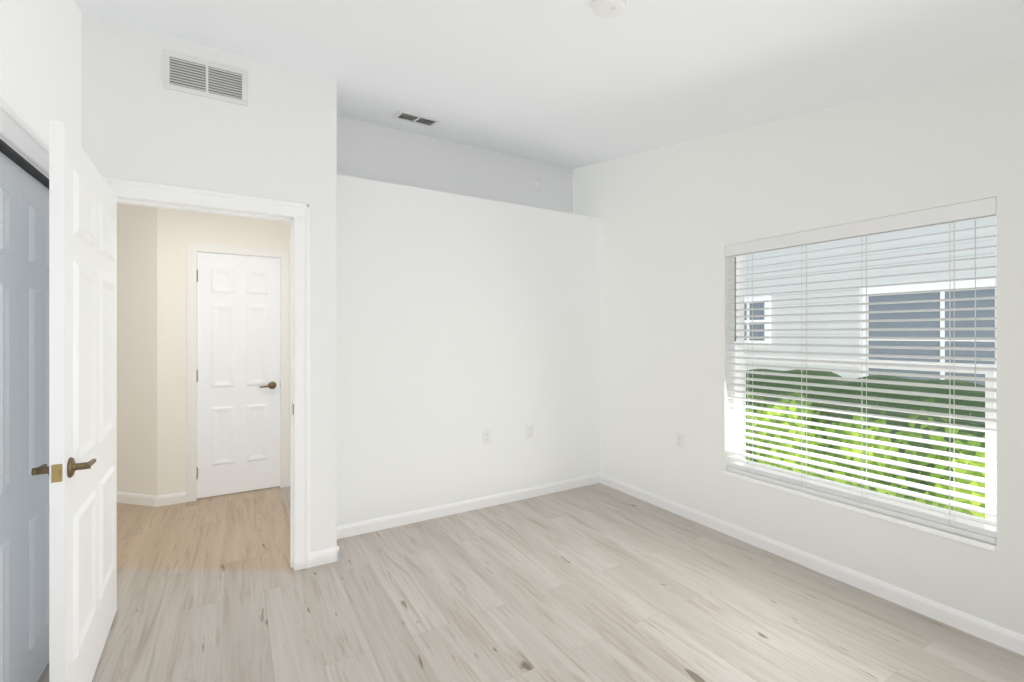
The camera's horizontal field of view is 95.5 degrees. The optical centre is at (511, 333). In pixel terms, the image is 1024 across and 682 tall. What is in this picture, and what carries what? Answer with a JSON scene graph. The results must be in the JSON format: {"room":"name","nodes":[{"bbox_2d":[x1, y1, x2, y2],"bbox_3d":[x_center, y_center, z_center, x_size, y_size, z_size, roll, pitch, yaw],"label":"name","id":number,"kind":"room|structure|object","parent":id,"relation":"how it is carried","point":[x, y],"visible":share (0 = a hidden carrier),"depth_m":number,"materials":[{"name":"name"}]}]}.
{"room":"empty bedroom","nodes":[
{"label":"empty bedroom","id":0,"kind":"room"},
{"bbox_2d":[0,0,80,176],"bbox_3d":[-1.129,-0.112,0.546,0.120,2.963,3.834,0,0,-31],"label":"wall","id":1,"kind":"structure","parent":0,"point":[40,40],"depth_m":1.77,"materials":[{"name":"white paint"}]},
{"bbox_2d":[0,152,48,681],"bbox_3d":[-1.525,0.379,1.260,0.075,1.953,1.815,0,0,-31],"label":"closet door","id":2,"kind":"structure","parent":1,"relation":"in","point":[24,201],"depth_m":1.70,"materials":[{"name":"white paint"}]},
{"bbox_2d":[0,97,48,188],"bbox_3d":[-1.536,0.328,1.255,0.146,2.085,1.970,0,0,-31],"label":"trim","id":3,"kind":"structure","parent":1,"relation":"attached to","point":[19,136],"depth_m":1.58,"materials":[{"name":"white wood"}]},
{"bbox_2d":[31,120,116,681],"bbox_3d":[-1.687,0.344,1.881,0.142,2.029,0.976,0,0,-31],"label":"bedroom door","id":4,"kind":"structure","parent":1,"relation":"in","point":[82,468],"depth_m":1.61,"materials":[{"name":"white paint"}]},
{"bbox_2d":[117,203,289,495],"bbox_3d":[-3.167,0.100,3.575,3.020,2.540,3.216,0,0,-31],"label":"wall","id":5,"kind":"structure","parent":0,"point":[151,241],"depth_m":3.75,"materials":[{"name":"beige paint"}]},
{"bbox_2d":[117,477,289,506],"bbox_3d":[-2.809,1.329,3.986,3.804,0.082,0.981,0,0,20],"label":"baseboard","id":6,"kind":"structure","parent":5,"relation":"attached to","point":[122,497],"depth_m":3.73,"materials":[{"name":"white wood"}]},
{"bbox_2d":[186,242,288,501],"bbox_3d":[-2.358,0.311,4.034,0.756,2.118,0.136,0,0,-31],"label":"door frame","id":7,"kind":"structure","parent":5,"relation":"attached to","point":[192,249],"depth_m":3.82,"materials":[{"name":"white wood"}]},
{"bbox_2d":[197,252,279,497],"bbox_3d":[-2.346,0.341,4.012,0.629,2.034,0.140,0,0,-31],"label":"hall door","id":8,"kind":"structure","parent":5,"relation":"in","point":[238,296],"depth_m":3.98,"materials":[{"name":"white paint"}]},
{"bbox_2d":[81,13,336,551],"bbox_3d":[-1.824,-0.176,2.846,1.280,3.093,0.829,0,0,-31],"label":"wall","id":9,"kind":"structure","parent":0,"point":[282,145],"depth_m":2.57,"materials":[{"name":"white paint"}]},
{"bbox_2d":[163,50,247,105],"bbox_3d":[-1.624,-1.358,2.476,0.375,0.195,0.011,0,0,-31],"label":"air vent","id":10,"kind":"object","parent":9,"relation":"in","point":[182,73],"visible":1,"depth_m":2.47,"materials":[{"name":"white metal"}]},
{"bbox_2d":[103,177,309,570],"bbox_3d":[-1.653,0.305,2.538,0.999,2.130,0.171,0,0,-31],"label":"trim","id":11,"kind":"structure","parent":9,"relation":"attached to","point":[129,192],"depth_m":2.70,"materials":[{"name":"white wood"}]},
{"bbox_2d":[337,115,599,525],"bbox_3d":[-0.338,-0.176,3.913,2.367,3.093,0.518,0,0,-31],"label":"wall","id":12,"kind":"structure","parent":0,"point":[468,292],"depth_m":3.62,"materials":[{"name":"white paint"}]},
{"bbox_2d":[483,430,490,444],"bbox_3d":[-0.197,0.820,3.690,0.070,0.115,0.009,0,0,-31],"label":"outlet","id":13,"kind":"object","parent":12,"relation":"attached to","point":[486,433],"visible":1,"depth_m":3.69,"materials":[{"name":"white plastic"}]},
{"bbox_2d":[527,425,533,438],"bbox_3d":[0.155,0.820,3.900,0.070,0.115,0.009,0,0,-31],"label":"outlet","id":14,"kind":"object","parent":12,"relation":"attached to","point":[530,428],"visible":1,"depth_m":3.90,"materials":[{"name":"white plastic"}]},
{"bbox_2d":[532,178,541,189],"bbox_3d":[0.244,-1.425,4.405,0.104,0.104,0.029,0,0,-31],"label":"detector","id":15,"kind":"object","parent":12,"relation":"attached to","point":[537,184],"visible":1,"depth_m":4.39,"materials":[{"name":"white plastic"}]},
{"bbox_2d":[38,483,1023,681],"bbox_3d":[-1.469,1.420,2.413,6.347,0.100,7.550,0,0,-31],"label":"floor","id":16,"kind":"structure","parent":0,"point":[598,582],"depth_m":2.31,"materials":[{"name":"beige laminate"}]},
{"bbox_2d":[73,0,1023,168],"bbox_3d":[0.268,-1.359,1.861,3.927,0.857,4.723,0,0,-31],"label":"ceiling","id":17,"kind":"structure","parent":0,"point":[561,83],"depth_m":2.23,"materials":[{"name":"white paint"}]},
{"bbox_2d":[392,110,440,127],"bbox_3d":[-0.702,-1.581,3.424,0.310,0.040,0.198,0,0,-31],"label":"ceiling vent","id":18,"kind":"object","parent":17,"relation":"in","point":[400,115],"visible":1,"depth_m":3.42,"materials":[{"name":"white metal"}]},
{"bbox_2d":[592,0,625,17],"bbox_3d":[0.379,-1.273,1.816,0.132,0.042,0.132,0,0,-31],"label":"smoke detector","id":19,"kind":"object","parent":17,"relation":"attached to","point":[601,8],"visible":1,"depth_m":1.80,"materials":[{"name":"white plastic"}]},
{"bbox_2d":[573,62,1023,634],"bbox_3d":[1.835,-0.176,2.795,0.220,3.093,4.663,0,0,-31],"label":"wall","id":20,"kind":"structure","parent":0,"point":[668,216],"depth_m":2.86,"materials":[{"name":"white paint"}]},
{"bbox_2d":[310,473,1023,655],"bbox_3d":[0.327,1.329,1.665,3.527,0.082,4.025,0,0,-31],"label":"baseboard","id":21,"kind":"structure","parent":20,"relation":"attached to","point":[1008,639],"depth_m":2.95,"materials":[{"name":"white wood"}]},
{"bbox_2d":[676,432,683,448],"bbox_3d":[1.269,0.805,3.520,0.009,0.115,0.070,0,0,-31],"label":"outlet","id":22,"kind":"object","parent":20,"relation":"attached to","point":[679,436],"visible":1,"depth_m":3.51,"materials":[{"name":"white plastic"}]},
{"bbox_2d":[723,470,996,551],"bbox_3d":[1.846,0.951,2.655,0.133,0.022,1.330,0,0,-31],"label":"window sill","id":23,"kind":"structure","parent":20,"relation":"attached to","point":[959,538],"depth_m":2.44,"materials":[{"name":"white wood"}]},
{"bbox_2d":[735,209,996,530],"bbox_3d":[1.926,0.165,2.702,0.068,1.550,1.330,0,0,-31],"label":"window","id":24,"kind":"structure","parent":20,"relation":"in","point":[988,374],"depth_m":2.55,"materials":[{"name":"white plastic"}]},
{"bbox_2d":[725,197,996,543],"bbox_3d":[1.835,0.165,2.648,0.070,1.548,1.326,0,0,-31],"label":"window blind","id":25,"kind":"object","parent":24,"relation":"attached to","point":[983,208],"visible":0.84,"depth_m":2.48,"materials":[{"name":"white plastic"}]},
{"label":"outside","id":26,"kind":"structure","parent":0,"visible":0},
{"bbox_3d":[2.941,1.895,6.410,5.383,0.150,20.000,0,0,-31],"label":"lawn","id":27,"kind":"structure","parent":26,"visible":0},
{"bbox_2d":[746,369,984,517],"bbox_3d":[1.944,1.089,5.524,1.247,1.562,10.500,0,0,-31],"label":"hedge","id":28,"kind":"object","parent":27,"relation":"on","point":[971,393],"visible":0.09,"depth_m":3.41,"materials":[{"name":"green plant"}]},
{"bbox_2d":[744,216,994,385],"bbox_3d":[5.098,-1.330,7.696,0.360,6.600,16.000,0,0,-31],"label":"neighbouring building","id":29,"kind":"structure","parent":27,"relation":"on","point":[989,231],"depth_m":6.85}
]}

